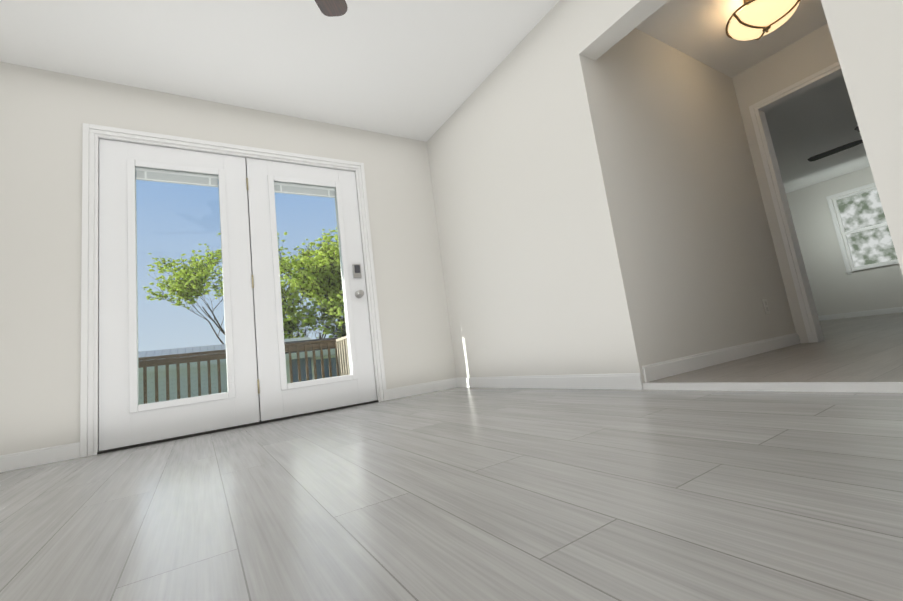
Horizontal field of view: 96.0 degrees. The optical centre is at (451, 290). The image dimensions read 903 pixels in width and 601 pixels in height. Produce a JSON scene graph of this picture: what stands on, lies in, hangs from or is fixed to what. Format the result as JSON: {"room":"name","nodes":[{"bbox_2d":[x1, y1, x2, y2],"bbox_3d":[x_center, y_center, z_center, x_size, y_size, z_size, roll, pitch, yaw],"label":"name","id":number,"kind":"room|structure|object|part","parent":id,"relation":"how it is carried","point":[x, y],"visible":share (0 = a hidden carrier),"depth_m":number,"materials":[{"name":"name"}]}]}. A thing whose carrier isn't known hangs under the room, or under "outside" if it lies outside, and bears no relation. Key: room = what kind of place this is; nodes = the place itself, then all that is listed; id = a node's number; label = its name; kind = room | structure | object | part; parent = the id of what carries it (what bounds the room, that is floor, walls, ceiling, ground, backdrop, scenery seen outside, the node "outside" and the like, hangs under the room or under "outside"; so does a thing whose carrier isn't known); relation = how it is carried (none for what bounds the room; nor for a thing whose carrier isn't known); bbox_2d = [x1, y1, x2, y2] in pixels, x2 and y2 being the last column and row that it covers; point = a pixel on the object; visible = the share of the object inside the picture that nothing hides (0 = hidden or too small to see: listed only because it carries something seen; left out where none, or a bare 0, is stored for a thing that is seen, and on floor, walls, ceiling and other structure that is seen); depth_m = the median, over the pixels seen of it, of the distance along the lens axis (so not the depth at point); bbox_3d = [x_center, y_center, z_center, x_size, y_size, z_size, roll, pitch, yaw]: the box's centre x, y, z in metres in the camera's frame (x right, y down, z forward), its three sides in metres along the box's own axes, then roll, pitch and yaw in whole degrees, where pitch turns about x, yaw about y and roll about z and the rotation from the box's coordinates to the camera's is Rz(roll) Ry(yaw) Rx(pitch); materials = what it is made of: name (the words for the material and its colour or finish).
{"room":"empty living room","nodes":[
{"label":"empty living room","id":0,"kind":"room"},
{"bbox_2d":[0,62,455,455],"bbox_3d":[-1.600,-0.238,3.067,3.760,2.440,0.150,-2,-10,-32],"label":"wall","id":1,"kind":"structure","parent":0,"point":[45,115],"depth_m":2.62,"materials":[{"name":"white paint"}]},
{"bbox_2d":[0,442,79,472],"bbox_3d":[-2.438,0.935,2.177,0.675,0.088,0.013,-2,-10,-32],"label":"baseboard","id":2,"kind":"structure","parent":1,"relation":"attached to","point":[65,452],"depth_m":2.26,"materials":[{"name":"white paint"}]},
{"bbox_2d":[99,139,259,450],"bbox_3d":[-1.868,-0.035,2.817,0.873,2.008,0.045,-2,-10,-32],"label":"french door","id":3,"kind":"structure","parent":1,"relation":"in","point":[120,425],"depth_m":2.70,"materials":[{"name":"white paint"}]},
{"bbox_2d":[135,167,217,178],"bbox_3d":[-1.972,-0.843,2.938,0.497,0.022,0.016,-2,-10,-32],"label":"blind headrail","id":4,"kind":"object","parent":3,"relation":"attached to","point":[174,172],"visible":0.82,"depth_m":2.92,"materials":[{"name":"white paint"}]},
{"bbox_2d":[136,171,217,186],"bbox_3d":[-1.966,-0.801,2.931,0.489,0.063,0.015,-2,-10,-32],"label":"blind cords","id":5,"kind":"object","parent":4,"relation":"hanging from","point":[166,181],"visible":0.88,"depth_m":2.91,"materials":[{"name":"white paint"}]},
{"bbox_2d":[228,376,231,386],"bbox_3d":[-1.538,0.632,2.823,0.020,0.075,0.007,-2,-10,-32],"label":"tabs","id":6,"kind":"object","parent":3,"relation":"attached to","point":[230,383],"visible":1,"depth_m":2.82,"materials":[{"name":"white paint"}]},
{"bbox_2d":[245,160,259,416],"bbox_3d":[-1.511,-0.042,3.078,0.040,2.008,0.022,-2,-10,-32],"label":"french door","id":7,"kind":"structure","parent":3,"relation":"attached to","point":[252,290],"depth_m":3.05,"materials":[{"name":"white paint"}]},
{"bbox_2d":[80,123,387,457],"bbox_3d":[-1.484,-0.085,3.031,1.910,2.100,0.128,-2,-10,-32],"label":"door frame","id":8,"kind":"structure","parent":1,"relation":"in","point":[89,131],"depth_m":2.89,"materials":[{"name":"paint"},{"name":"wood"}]},
{"bbox_3d":[-1.872,-0.068,2.822,0.585,1.689,0.069,-2,-10,-32],"label":"lite frame","id":9,"kind":"part","parent":8,"relation":"part of","materials":[{"name":"white paint"}]},
{"bbox_3d":[-1.482,-0.065,3.030,0.014,1.644,0.015,-2,-10,-32],"label":"french door hinges","id":10,"kind":"part","parent":8,"relation":"part of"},
{"bbox_3d":[-1.127,-0.093,3.291,0.585,1.689,0.069,-2,-10,-32],"label":"lite frame","id":11,"kind":"part","parent":8,"relation":"part of","materials":[{"name":"white paint"}]},
{"bbox_3d":[-0.768,0.028,3.416,0.068,0.068,0.071,-2,-10,-32],"label":"knob","id":12,"kind":"part","parent":8,"relation":"part of","materials":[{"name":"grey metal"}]},
{"bbox_2d":[246,158,376,420],"bbox_3d":[-1.123,-0.061,3.286,0.873,2.008,0.045,-2,-10,-32],"label":"french door","id":13,"kind":"structure","parent":1,"relation":"in","point":[275,401],"depth_m":3.17,"materials":[{"name":"white paint"}]},
{"bbox_2d":[274,182,334,190],"bbox_3d":[-1.226,-0.868,3.407,0.497,0.022,0.016,-2,-10,-32],"label":"blind headrail","id":14,"kind":"object","parent":13,"relation":"attached to","point":[299,185],"visible":0.71,"depth_m":3.39,"materials":[{"name":"white paint"}]},
{"bbox_2d":[274,185,334,197],"bbox_3d":[-1.221,-0.826,3.401,0.489,0.063,0.015,-2,-10,-32],"label":"blind cords","id":15,"kind":"object","parent":14,"relation":"hanging from","point":[281,191],"visible":0.86,"depth_m":3.38,"materials":[{"name":"white paint"}]},
{"bbox_2d":[387,378,455,399],"bbox_3d":[-0.258,0.860,3.549,0.660,0.088,0.013,-2,-10,-32],"label":"baseboard","id":16,"kind":"structure","parent":1,"relation":"attached to","point":[406,391],"depth_m":3.54,"materials":[{"name":"white paint"}]},
{"bbox_2d":[0,0,869,192],"bbox_3d":[2.565,-2.013,3.443,11.310,0.100,4.520,-2,-10,-32],"label":"ceiling","id":17,"kind":"structure","parent":0,"point":[421,70],"depth_m":2.83,"materials":[{"name":"white paint"}]},
{"bbox_2d":[315,0,347,16],"bbox_3d":[-0.660,-1.486,1.398,1.244,0.722,1.207,-2,-10,-32],"label":"ceiling fan","id":18,"kind":"object","parent":17,"relation":"hanging from","point":[330,8],"visible":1,"depth_m":2.01,"materials":[{"name":"black"}]},
{"bbox_2d":[726,0,800,40],"bbox_3d":[2.085,-1.858,2.722,0.420,0.294,0.426,-2,-10,-32],"label":"light","id":19,"kind":"object","parent":17,"relation":"hanging from","point":[756,19],"visible":1,"depth_m":2.66,"materials":[{"name":"beige glass"}]},
{"bbox_2d":[0,312,902,600],"bbox_3d":[2.884,0.461,3.071,11.310,0.135,4.520,-2,-10,-32],"label":"floor","id":20,"kind":"structure","parent":0,"point":[491,494],"depth_m":0.92,"materials":[{"name":"grey wood"}]},
{"bbox_2d":[97,400,378,453],"bbox_3d":[-1.390,0.949,2.938,1.760,0.020,0.185,-2,-10,-32],"label":"threshold","id":21,"kind":"object","parent":20,"relation":"on","point":[203,433],"visible":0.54,"depth_m":2.75,"materials":[{"name":"grey"}]},
{"bbox_2d":[427,0,902,389],"bbox_3d":[1.059,-0.710,2.207,0.150,2.440,4.220,-2,-10,-32],"label":"wall","id":22,"kind":"structure","parent":0,"point":[540,274],"depth_m":2.64,"materials":[{"name":"white paint"}]},
{"bbox_2d":[456,373,642,389],"bbox_3d":[0.533,0.671,2.965,0.013,0.088,1.880,-2,-10,-32],"label":"baseboard","id":23,"kind":"structure","parent":22,"relation":"attached to","point":[625,381],"depth_m":2.66,"materials":[{"name":"white paint"}]},
{"bbox_2d":[643,382,902,392],"bbox_3d":[1.303,0.416,1.751,0.012,0.035,1.040,-2,-10,-32],"label":"trim","id":24,"kind":"structure","parent":22,"relation":"attached to","point":[882,387],"depth_m":1.64,"materials":[{"name":"white paint"}]},
{"bbox_2d":[595,28,795,362],"bbox_3d":[1.867,-0.705,3.055,2.120,2.405,0.120,-2,-10,-32],"label":"wall","id":25,"kind":"structure","parent":0,"point":[707,267],"depth_m":2.85,"materials":[{"name":"white paint"}]},
{"bbox_2d":[642,333,799,381],"bbox_3d":[1.942,0.423,2.763,2.130,0.088,0.013,-2,-10,-32],"label":"baseboard","id":26,"kind":"structure","parent":25,"relation":"attached to","point":[663,369],"depth_m":2.58,"materials":[{"name":"white paint"}]},
{"bbox_2d":[762,299,769,313],"bbox_3d":[2.433,0.125,3.140,0.070,0.116,0.006,-2,-10,-32],"label":"outlet","id":27,"kind":"object","parent":25,"relation":"attached to","point":[766,306],"visible":1,"depth_m":3.13,"materials":[{"name":"white plastic"}]},
{"bbox_2d":[732,23,838,342],"bbox_3d":[3.026,-0.850,3.084,0.120,2.405,1.090,-2,-10,-32],"label":"wall","id":28,"kind":"structure","parent":0,"point":[811,53],"depth_m":3.40,"materials":[{"name":"white paint"}]},
{"bbox_2d":[749,61,842,342],"bbox_3d":[3.019,-0.679,3.088,0.138,2.073,0.866,-2,-10,-32],"label":"door frame","id":29,"kind":"structure","parent":28,"relation":"attached to","point":[759,109],"depth_m":3.36,"materials":[{"name":"white paint"}]},
{"bbox_2d":[786,167,902,315],"bbox_3d":[7.514,-1.019,5.805,0.120,2.405,4.950,-2,-10,-32],"label":"wall","id":30,"kind":"structure","parent":0,"point":[835,287],"depth_m":7.09,"materials":[{"name":"white paint"}]},
{"bbox_2d":[818,307,902,320],"bbox_3d":[7.612,0.116,5.586,0.013,0.088,4.980,-2,-10,-32],"label":"baseboard","id":31,"kind":"structure","parent":30,"relation":"attached to","point":[897,309],"depth_m":6.79,"materials":[{"name":"white paint"}]},
{"bbox_2d":[826,182,898,273],"bbox_3d":[6.928,-1.052,6.594,0.031,1.396,1.060,-2,-10,-32],"label":"window frame","id":32,"kind":"structure","parent":30,"relation":"in","point":[839,235],"depth_m":6.96,"materials":[{"name":"white paint"}]},
{"bbox_2d":[832,186,898,269],"bbox_3d":[6.995,-1.054,6.636,0.070,1.380,1.020,-2,-10,-32],"label":"window","id":33,"kind":"structure","parent":30,"relation":"in","point":[863,210],"depth_m":6.80,"materials":[{"name":"glass"}]},
{"bbox_3d":[6.982,-1.054,6.628,0.040,1.280,0.920,-2,-10,-32],"label":"window sash","id":34,"kind":"part","parent":33,"relation":"part of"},
{"label":"outside","id":35,"kind":"structure","parent":0,"visible":0},
{"bbox_3d":[-16.404,10.145,43.351,140.000,0.300,86.330,-2,-10,-32],"label":"grass","id":36,"kind":"structure","parent":35,"visible":0},
{"bbox_2d":[143,233,280,343],"bbox_3d":[-20.955,1.833,36.303,10.789,15.103,11.915,-2,-10,-32],"label":"tree","id":37,"kind":"object","parent":36,"relation":"on","point":[185,286],"depth_m":34.95,"materials":[{"name":"green plant"}]},
{"bbox_2d":[138,337,311,404],"bbox_3d":[-9.565,3.475,15.131,8.440,2.730,4.520,-2,-10,-32],"label":"shed","id":38,"kind":"object","parent":36,"relation":"on","point":[173,380],"depth_m":13.47,"materials":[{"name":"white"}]},
{"bbox_2d":[138,339,338,403],"bbox_3d":[-3.290,1.803,6.237,3.460,1.798,0.169,-2,-10,-32],"label":"railing","id":39,"kind":"object","parent":36,"relation":"on","point":[322,345],"depth_m":6.07,"materials":[{"name":"brown wood"}]},
{"bbox_2d":[281,298,304,338],"bbox_3d":[-11.160,3.457,25.384,4.727,6.199,4.984,-2,-10,-32],"label":"tree","id":40,"kind":"object","parent":36,"relation":"on","point":[288,319],"depth_m":25.96,"materials":[{"name":"green plant"}]},
{"bbox_2d":[280,269,333,338],"bbox_3d":[-10.024,2.561,26.207,6.253,7.920,5.242,-2,-10,-32],"label":"tree","id":41,"kind":"object","parent":36,"relation":"on","point":[308,319],"depth_m":26.16,"materials":[{"name":"green plant"}]},
{"bbox_2d":[279,229,342,338],"bbox_3d":[-8.844,1.247,29.176,9.016,11.083,8.462,-2,-10,-32],"label":"tree","id":42,"kind":"object","parent":36,"relation":"on","point":[327,288],"depth_m":27.41,"materials":[{"name":"green plant"}]},
{"bbox_2d":[277,227,345,330],"bbox_3d":[-9.526,1.185,30.622,9.450,11.823,10.743,-2,-10,-32],"label":"tree","id":43,"kind":"object","parent":36,"relation":"on","point":[324,248],"depth_m":28.59,"materials":[{"name":"green plant"}]},
{"bbox_2d":[284,337,340,382],"bbox_3d":[-2.223,2.460,12.850,6.530,2.190,3.660,-2,-10,-32],"label":"shed","id":44,"kind":"object","parent":36,"relation":"on","point":[311,370],"depth_m":10.23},
{"bbox_2d":[285,240,345,328],"bbox_3d":[-12.034,1.192,40.590,9.004,15.411,9.651,-2,-10,-32],"label":"tree","id":45,"kind":"object","parent":36,"relation":"on","point":[314,254],"depth_m":38.80,"materials":[{"name":"green plant"}]},
{"bbox_2d":[295,239,345,326],"bbox_3d":[-9.179,1.260,35.442,7.190,12.989,7.397,-2,-10,-32],"label":"tree","id":46,"kind":"object","parent":36,"relation":"on","point":[313,256],"depth_m":36.52,"materials":[{"name":"green plant"}]},
{"bbox_2d":[315,288,346,337],"bbox_3d":[-6.564,2.860,26.718,4.862,6.611,5.378,-2,-10,-32],"label":"tree","id":47,"kind":"object","parent":36,"relation":"on","point":[332,308],"depth_m":26.11,"materials":[{"name":"green plant"}]},
{"bbox_2d":[336,336,349,375],"bbox_3d":[-1.146,1.391,5.880,0.169,1.960,3.045,-2,-10,-32],"label":"railing","id":48,"kind":"object","parent":36,"relation":"on","point":[342,353],"depth_m":6.77,"materials":[{"name":"brown wood"}]},
{"bbox_3d":[5.062,-1.921,4.842,0.240,0.299,0.240,-2,-10,-32],"label":"outboard motor","id":49,"kind":"object","parent":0,"visible":0},
{"bbox_2d":[807,126,862,161],"bbox_3d":[5.072,-1.844,4.831,0.990,0.031,0.990,-9,-9,12],"label":"ceiling fan","id":50,"kind":"object","parent":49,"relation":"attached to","point":[834,151],"visible":0.38,"depth_m":5.14,"materials":[{"name":"black"}]}
]}

